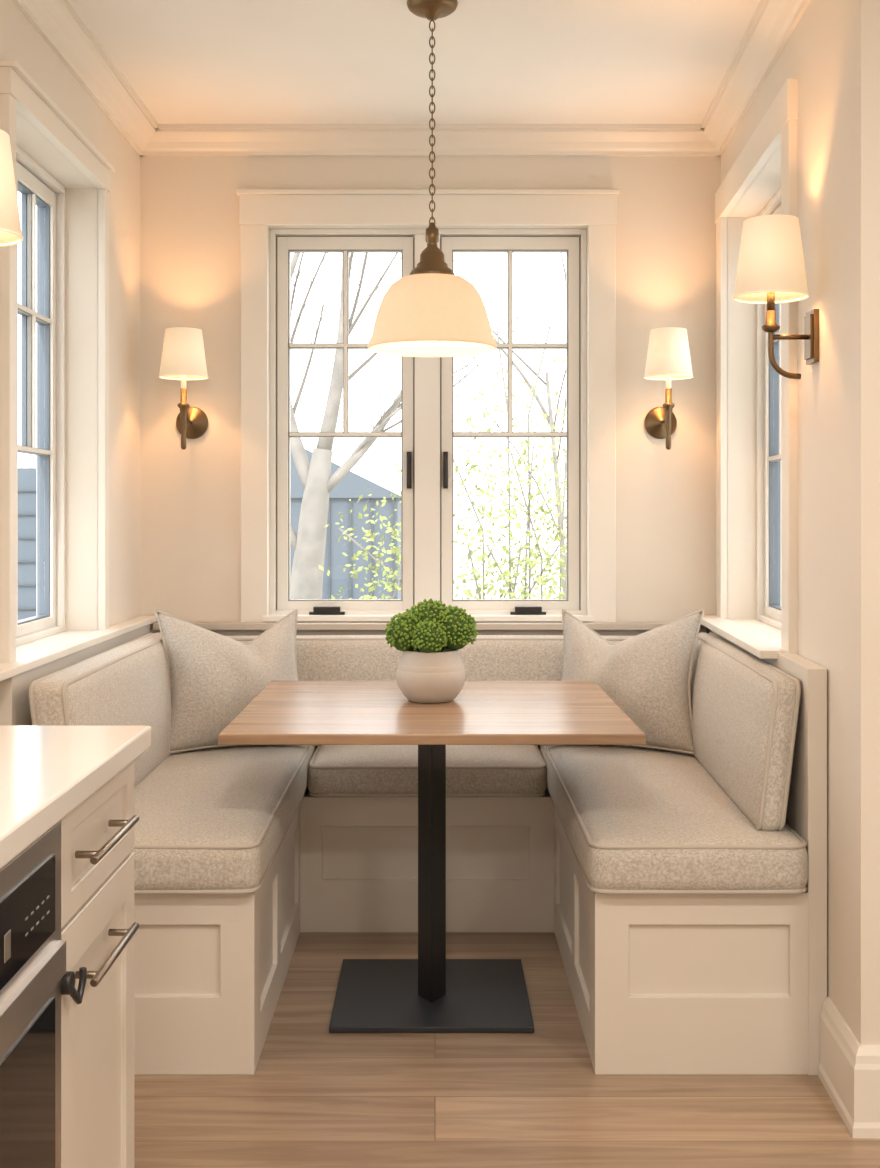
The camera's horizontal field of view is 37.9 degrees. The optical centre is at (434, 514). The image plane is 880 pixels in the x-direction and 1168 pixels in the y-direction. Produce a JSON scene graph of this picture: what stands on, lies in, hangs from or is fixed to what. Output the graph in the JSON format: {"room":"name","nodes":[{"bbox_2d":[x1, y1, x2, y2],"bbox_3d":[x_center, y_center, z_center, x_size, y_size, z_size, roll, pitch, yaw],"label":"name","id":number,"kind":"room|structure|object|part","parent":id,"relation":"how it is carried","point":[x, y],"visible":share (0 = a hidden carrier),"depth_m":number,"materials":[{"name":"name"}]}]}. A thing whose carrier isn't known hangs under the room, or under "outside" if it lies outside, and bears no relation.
{"room":"kitchen breakfast nook","nodes":[
{"label":"kitchen breakfast nook","id":0,"kind":"room"},
{"bbox_2d":[0,0,139,657],"bbox_3d":[-1.065,-0.025,1.350,0.150,2.530,5.900,0,0,0],"label":"wall","id":1,"kind":"structure","parent":0,"point":[20,41],"depth_m":3.76,"materials":[{"name":"paint"}]},
{"bbox_2d":[0,129,22,246],"bbox_3d":[-0.850,-0.473,2.200,0.276,0.366,0.170,0,0,0],"label":"wall sconce","id":2,"kind":"object","parent":1,"relation":"attached to","point":[10,226],"visible":1,"depth_m":2.18,"materials":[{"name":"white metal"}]},
{"bbox_2d":[16,145,64,645],"bbox_3d":[-1.125,-0.310,3.360,0.080,1.300,0.799,0,0,0],"label":"window","id":3,"kind":"structure","parent":1,"relation":"in","point":[36,186],"depth_m":3.70,"materials":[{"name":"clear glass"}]},
{"bbox_2d":[0,60,114,663],"bbox_3d":[-0.973,-0.337,3.360,0.041,1.394,0.902,0,0,0],"label":"trim","id":4,"kind":"structure","parent":1,"relation":"attached to","point":[19,91],"depth_m":2.96,"materials":[{"name":"paint"}]},
{"bbox_2d":[12,0,158,154],"bbox_3d":[-0.956,-1.252,1.350,0.088,0.095,5.900,0,0,0],"label":"trim","id":5,"kind":"structure","parent":1,"relation":"attached to","point":[60,23],"depth_m":3.54,"materials":[{"name":"paint"}]},
{"bbox_2d":[71,0,759,123],"bbox_3d":[0.805,-1.350,1.350,3.890,0.120,6.200,0,0,0],"label":"ceiling","id":6,"kind":"structure","parent":0,"point":[187,61],"depth_m":3.59,"materials":[{"name":"paint"}]},
{"bbox_2d":[367,0,496,356],"bbox_3d":[-0.007,-0.852,3.200,0.324,0.875,0.324,0,0,0],"label":"pendant lamp","id":7,"kind":"object","parent":6,"relation":"hanging from","point":[431,311],"visible":1,"depth_m":3.11,"materials":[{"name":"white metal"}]},
{"bbox_3d":[-0.007,-0.504,3.200,0.324,0.180,0.324,0,0,0],"label":"lamp shade","id":8,"kind":"part","parent":7,"relation":"part of","materials":[{"name":"white glass"}]},
{"bbox_3d":[-0.007,-0.938,3.200,0.128,0.702,0.128,0,0,0],"label":"chain and cap","id":9,"kind":"part","parent":7,"relation":"part of","materials":[{"name":"gold metal"}]},
{"bbox_2d":[140,156,720,632],"bbox_3d":[-0.010,-0.025,4.375,2.260,2.530,0.150,0,0,0],"label":"wall","id":10,"kind":"structure","parent":0,"point":[190,229],"depth_m":4.30,"materials":[{"name":"paint"}]},
{"bbox_2d":[159,327,207,449],"bbox_3d":[-0.815,-0.406,4.185,0.158,0.388,0.228,0,0,0],"label":"wall sconce","id":11,"kind":"object","parent":10,"relation":"attached to","point":[183,359],"visible":1,"depth_m":4.11,"materials":[{"name":"white fabric"}]},
{"bbox_3d":[-0.815,-0.522,4.150,0.158,0.155,0.158,0,0,0],"label":"lamp shade","id":12,"kind":"part","parent":11,"relation":"part of","materials":[{"name":"fabric"}]},
{"bbox_3d":[-0.815,-0.336,4.215,0.108,0.248,0.169,0,0,0],"label":"arm","id":13,"kind":"part","parent":11,"relation":"part of","materials":[{"name":"gold metal"}]},
{"bbox_2d":[262,229,593,621],"bbox_3d":[-0.022,-0.307,4.340,1.105,1.325,0.150,0,0,0],"label":"window","id":14,"kind":"structure","parent":10,"relation":"in","point":[426,434],"depth_m":4.36,"materials":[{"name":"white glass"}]},
{"bbox_2d":[236,190,619,621],"bbox_3d":[-0.023,-0.362,4.282,1.278,1.444,0.041,0,0,0],"label":"trim","id":15,"kind":"structure","parent":10,"relation":"attached to","point":[258,209],"depth_m":4.28,"materials":[{"name":"paint"}]},
{"bbox_2d":[140,124,718,155],"bbox_3d":[-0.015,-1.252,4.266,1.950,0.095,0.088,0,0,0],"label":"trim","id":16,"kind":"structure","parent":10,"relation":"attached to","point":[168,139],"depth_m":4.26,"materials":[{"name":"paint"}]},
{"bbox_2d":[644,327,692,449],"bbox_3d":[0.757,-0.406,4.185,0.158,0.388,0.228,0,0,0],"label":"wall sconce","id":17,"kind":"object","parent":10,"relation":"attached to","point":[668,354],"visible":1,"depth_m":4.11,"materials":[{"name":"white fabric"}]},
{"bbox_3d":[0.757,-0.336,4.215,0.108,0.248,0.169,0,0,0],"label":"arm","id":18,"kind":"part","parent":17,"relation":"part of","materials":[{"name":"gold metal"}]},
{"bbox_3d":[0.757,-0.522,4.150,0.158,0.155,0.158,0,0,0],"label":"lamp shade","id":19,"kind":"part","parent":17,"relation":"part of","materials":[{"name":"fabric"}]},
{"bbox_2d":[396,647,465,702],"bbox_3d":[-0.011,0.422,3.380,0.185,0.134,0.185,0,0,0],"label":"pot","id":20,"kind":"object","parent":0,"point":[423,674],"depth_m":3.31,"materials":[{"name":"ceramic"}]},
{"bbox_2d":[134,932,879,1167],"bbox_3d":[0.805,1.290,1.350,3.890,0.100,6.200,0,0,0],"label":"floor","id":21,"kind":"structure","parent":0,"point":[315,1097],"depth_m":2.70,"materials":[{"name":"brown wood"}]},
{"bbox_2d":[0,821,65,1167],"bbox_3d":[-0.722,0.763,1.290,0.533,0.794,0.600,0,0,0],"label":"built-in oven","id":22,"kind":"object","parent":21,"relation":"on","point":[32,950],"visible":0.97,"depth_m":1.46,"materials":[{"name":"metal"}]},
{"bbox_2d":[60,761,138,1167],"bbox_3d":[-0.710,0.803,1.790,0.556,0.874,0.409,0,0,0],"label":"base cabinet","id":23,"kind":"object","parent":21,"relation":"on","point":[98,927],"visible":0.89,"depth_m":1.80,"materials":[{"name":"paint"}]},
{"bbox_2d":[0,615,826,1074],"bbox_3d":[-0.016,0.787,3.499,1.945,0.905,1.598,0,0,0],"label":"bench","id":24,"kind":"object","parent":21,"relation":"on","point":[660,984],"visible":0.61,"depth_m":2.85,"materials":[{"name":"paint"}]},
{"bbox_2d":[131,745,316,893],"bbox_3d":[-0.656,0.765,3.503,0.558,0.142,1.423,0,0,0],"label":"seat cushion","id":25,"kind":"object","parent":24,"relation":"on","point":[215,820],"visible":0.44,"depth_m":3.03,"materials":[{"name":"fabric"}]},
{"bbox_2d":[29,632,170,786],"bbox_3d":[-0.834,0.544,3.455,0.138,0.355,1.258,0,0,0],"label":"cushion","id":26,"kind":"object","parent":25,"relation":"on","point":[126,684],"visible":0.45,"depth_m":3.25,"materials":[{"name":"fabric"}]},
{"bbox_2d":[155,609,318,753],"bbox_3d":[-0.615,0.497,3.881,0.502,0.428,0.236,0,0,-31],"label":"throw pillow","id":27,"kind":"object","parent":25,"relation":"on","point":[213,676],"visible":0.69,"depth_m":3.79,"materials":[{"name":"fabric"}]},
{"bbox_2d":[296,635,402,680],"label":"cushion","id":28,"kind":"object","parent":24,"relation":"on","point":[378,657],"depth_m":4.11,"materials":[{"name":"fabric"}]},
{"bbox_2d":[307,745,546,796],"bbox_3d":[-0.024,0.773,3.987,0.725,0.125,0.455,0,0,0],"label":"seat cushion","id":29,"kind":"object","parent":24,"relation":"on","point":[333,770],"visible":0.83,"depth_m":3.77,"materials":[{"name":"fabric"}]},
{"bbox_2d":[458,635,563,680],"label":"cushion","id":30,"kind":"object","parent":24,"relation":"on","point":[491,657],"depth_m":4.11,"materials":[{"name":"fabric"}]},
{"bbox_2d":[539,745,807,893],"bbox_3d":[0.582,0.765,3.503,0.504,0.142,1.423,0,0,0],"label":"seat cushion","id":31,"kind":"object","parent":24,"relation":"on","point":[634,820],"visible":0.74,"depth_m":2.91,"materials":[{"name":"fabric"}]},
{"bbox_2d":[541,609,703,754],"bbox_3d":[0.580,0.497,3.881,0.502,0.428,0.237,0,0,29],"label":"throw pillow","id":32,"kind":"object","parent":31,"relation":"on","point":[647,675],"visible":0.77,"depth_m":3.79,"materials":[{"name":"fabric"}]},
{"bbox_2d":[690,632,800,830],"bbox_3d":[0.794,0.544,3.475,0.118,0.355,1.220,0,0,3],"label":"cushion","id":33,"kind":"object","parent":31,"relation":"on","point":[745,708],"visible":0.83,"depth_m":3.06,"materials":[{"name":"fabric"}]},
{"bbox_2d":[218,681,645,1032],"bbox_3d":[-0.006,0.865,3.325,0.957,0.749,0.930,0,0,0],"label":"dining table","id":34,"kind":"object","parent":21,"relation":"on","point":[431,992],"visible":0.98,"depth_m":3.22,"materials":[{"name":"brown wood"}]},
{"bbox_2d":[385,598,477,702],"bbox_3d":[-0.001,0.354,3.388,0.227,0.269,0.223,0,0,31],"label":"potted plant","id":35,"kind":"object","parent":34,"relation":"on","point":[430,635],"visible":1,"depth_m":3.32,"materials":[{"name":"ceramic"}]},
{"bbox_3d":[-0.727,0.763,0.593,0.521,0.794,0.785,0,0,0],"label":"cabinet","id":36,"kind":"object","parent":21,"relation":"on","visible":0},
{"bbox_2d":[0,726,150,868],"bbox_3d":[-0.717,0.347,1.105,0.543,0.035,1.810,0,0,0],"label":"countertop","id":37,"kind":"structure","parent":36,"relation":"on","point":[46,772],"depth_m":1.68,"materials":[{"name":"stone"}]},
{"bbox_2d":[721,0,879,1044],"bbox_3d":[1.728,-0.025,3.435,1.745,2.530,1.730,0,0,0],"label":"wall","id":38,"kind":"structure","parent":0,"point":[833,51],"depth_m":2.76,"materials":[{"name":"paint"}]},
{"bbox_2d":[701,0,810,155],"bbox_3d":[0.874,-1.252,3.435,0.088,0.095,1.738,0,0,3],"label":"trim","id":39,"kind":"structure","parent":38,"relation":"attached to","point":[772,24],"depth_m":3.54,"materials":[{"name":"paint"}]},
{"bbox_2d":[715,79,797,653],"bbox_3d":[0.912,-0.355,3.700,0.029,1.430,1.132,0,0,3],"label":"trim","id":40,"kind":"structure","parent":38,"relation":"attached to","point":[779,124],"depth_m":3.22,"materials":[{"name":"paint"}]},
{"bbox_2d":[757,188,780,629],"bbox_3d":[1.059,-0.315,3.700,0.080,1.310,0.946,0,0,3],"label":"window","id":41,"kind":"structure","parent":38,"relation":"in","point":[768,379],"depth_m":4.12,"materials":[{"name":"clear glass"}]},
{"bbox_2d":[733,215,818,378],"bbox_3d":[0.783,-0.495,2.950,0.187,0.366,0.170,0,0,0],"label":"wall sconce","id":42,"kind":"object","parent":38,"relation":"attached to","point":[771,271],"visible":1,"depth_m":2.90,"materials":[{"name":"white fabric"}]},
{"bbox_3d":[0.774,-0.589,2.950,0.170,0.178,0.170,0,0,0],"label":"lamp shade","id":43,"kind":"part","parent":42,"relation":"part of","materials":[{"name":"fabric"}]},
{"bbox_3d":[0.815,-0.416,2.950,0.123,0.208,0.064,0,0,0],"label":"arm","id":44,"kind":"part","parent":42,"relation":"part of","materials":[{"name":"gold metal"}]},
{"bbox_2d":[818,997,859,1137],"bbox_3d":[0.856,1.154,2.688,0.034,0.182,0.285,0,0,3],"label":"baseboard","id":45,"kind":"structure","parent":38,"relation":"attached to","point":[839,1046],"depth_m":2.68,"materials":[{"name":"paint"}]},
{"bbox_2d":[853,1045,879,1137],"bbox_3d":[1.716,1.154,2.563,1.769,0.182,0.034,0,0,0],"label":"baseboard","id":46,"kind":"structure","parent":38,"relation":"attached to","point":[867,1066],"depth_m":2.55,"materials":[{"name":"paint"}]},
{"label":"outside","id":47,"kind":"structure","parent":0,"visible":0},
{"bbox_2d":[453,554,561,598],"bbox_3d":[0.000,1.890,26.000,80.000,0.100,68.000,0,0,0],"label":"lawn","id":48,"kind":"structure","parent":47,"point":[457,562],"depth_m":38.93,"materials":[{"name":"white"}]},
{"bbox_2d":[18,468,36,619],"bbox_3d":[-6.095,0.690,15.235,5.810,2.300,5.530,0,0,0],"label":"neighbouring house","id":49,"kind":"structure","parent":48,"relation":"on","point":[27,477],"depth_m":12.50,"materials":[{"name":"wood"}]},
{"bbox_2d":[291,449,400,598],"bbox_3d":[-1.290,0.540,13.475,2.020,2.600,3.050,0,0,0],"label":"neighboring house","id":50,"kind":"structure","parent":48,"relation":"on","point":[353,485],"depth_m":12.00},
{"bbox_2d":[291,253,526,598],"bbox_3d":[-0.903,-0.518,8.221,3.070,4.728,1.938,0,0,12],"label":"bare tree","id":51,"kind":"object","parent":48,"relation":"on","point":[309,543],"visible":0.28,"depth_m":7.94,"materials":[{"name":"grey plant"}]},
{"bbox_2d":[319,253,565,598],"bbox_3d":[0.285,0.193,7.241,2.139,3.292,1.483,0,0,0],"label":"shrub","id":52,"kind":"object","parent":48,"relation":"on","point":[509,583],"visible":0.38,"depth_m":7.18,"materials":[{"name":"green plant"}]},
{"bbox_2d":[351,253,565,598],"bbox_3d":[0.343,-0.922,8.581,2.640,5.529,1.647,0,0,34],"label":"bare tree","id":53,"kind":"object","parent":48,"relation":"on","point":[549,419],"visible":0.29,"depth_m":8.53,"materials":[{"name":"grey plant"}]}
]}

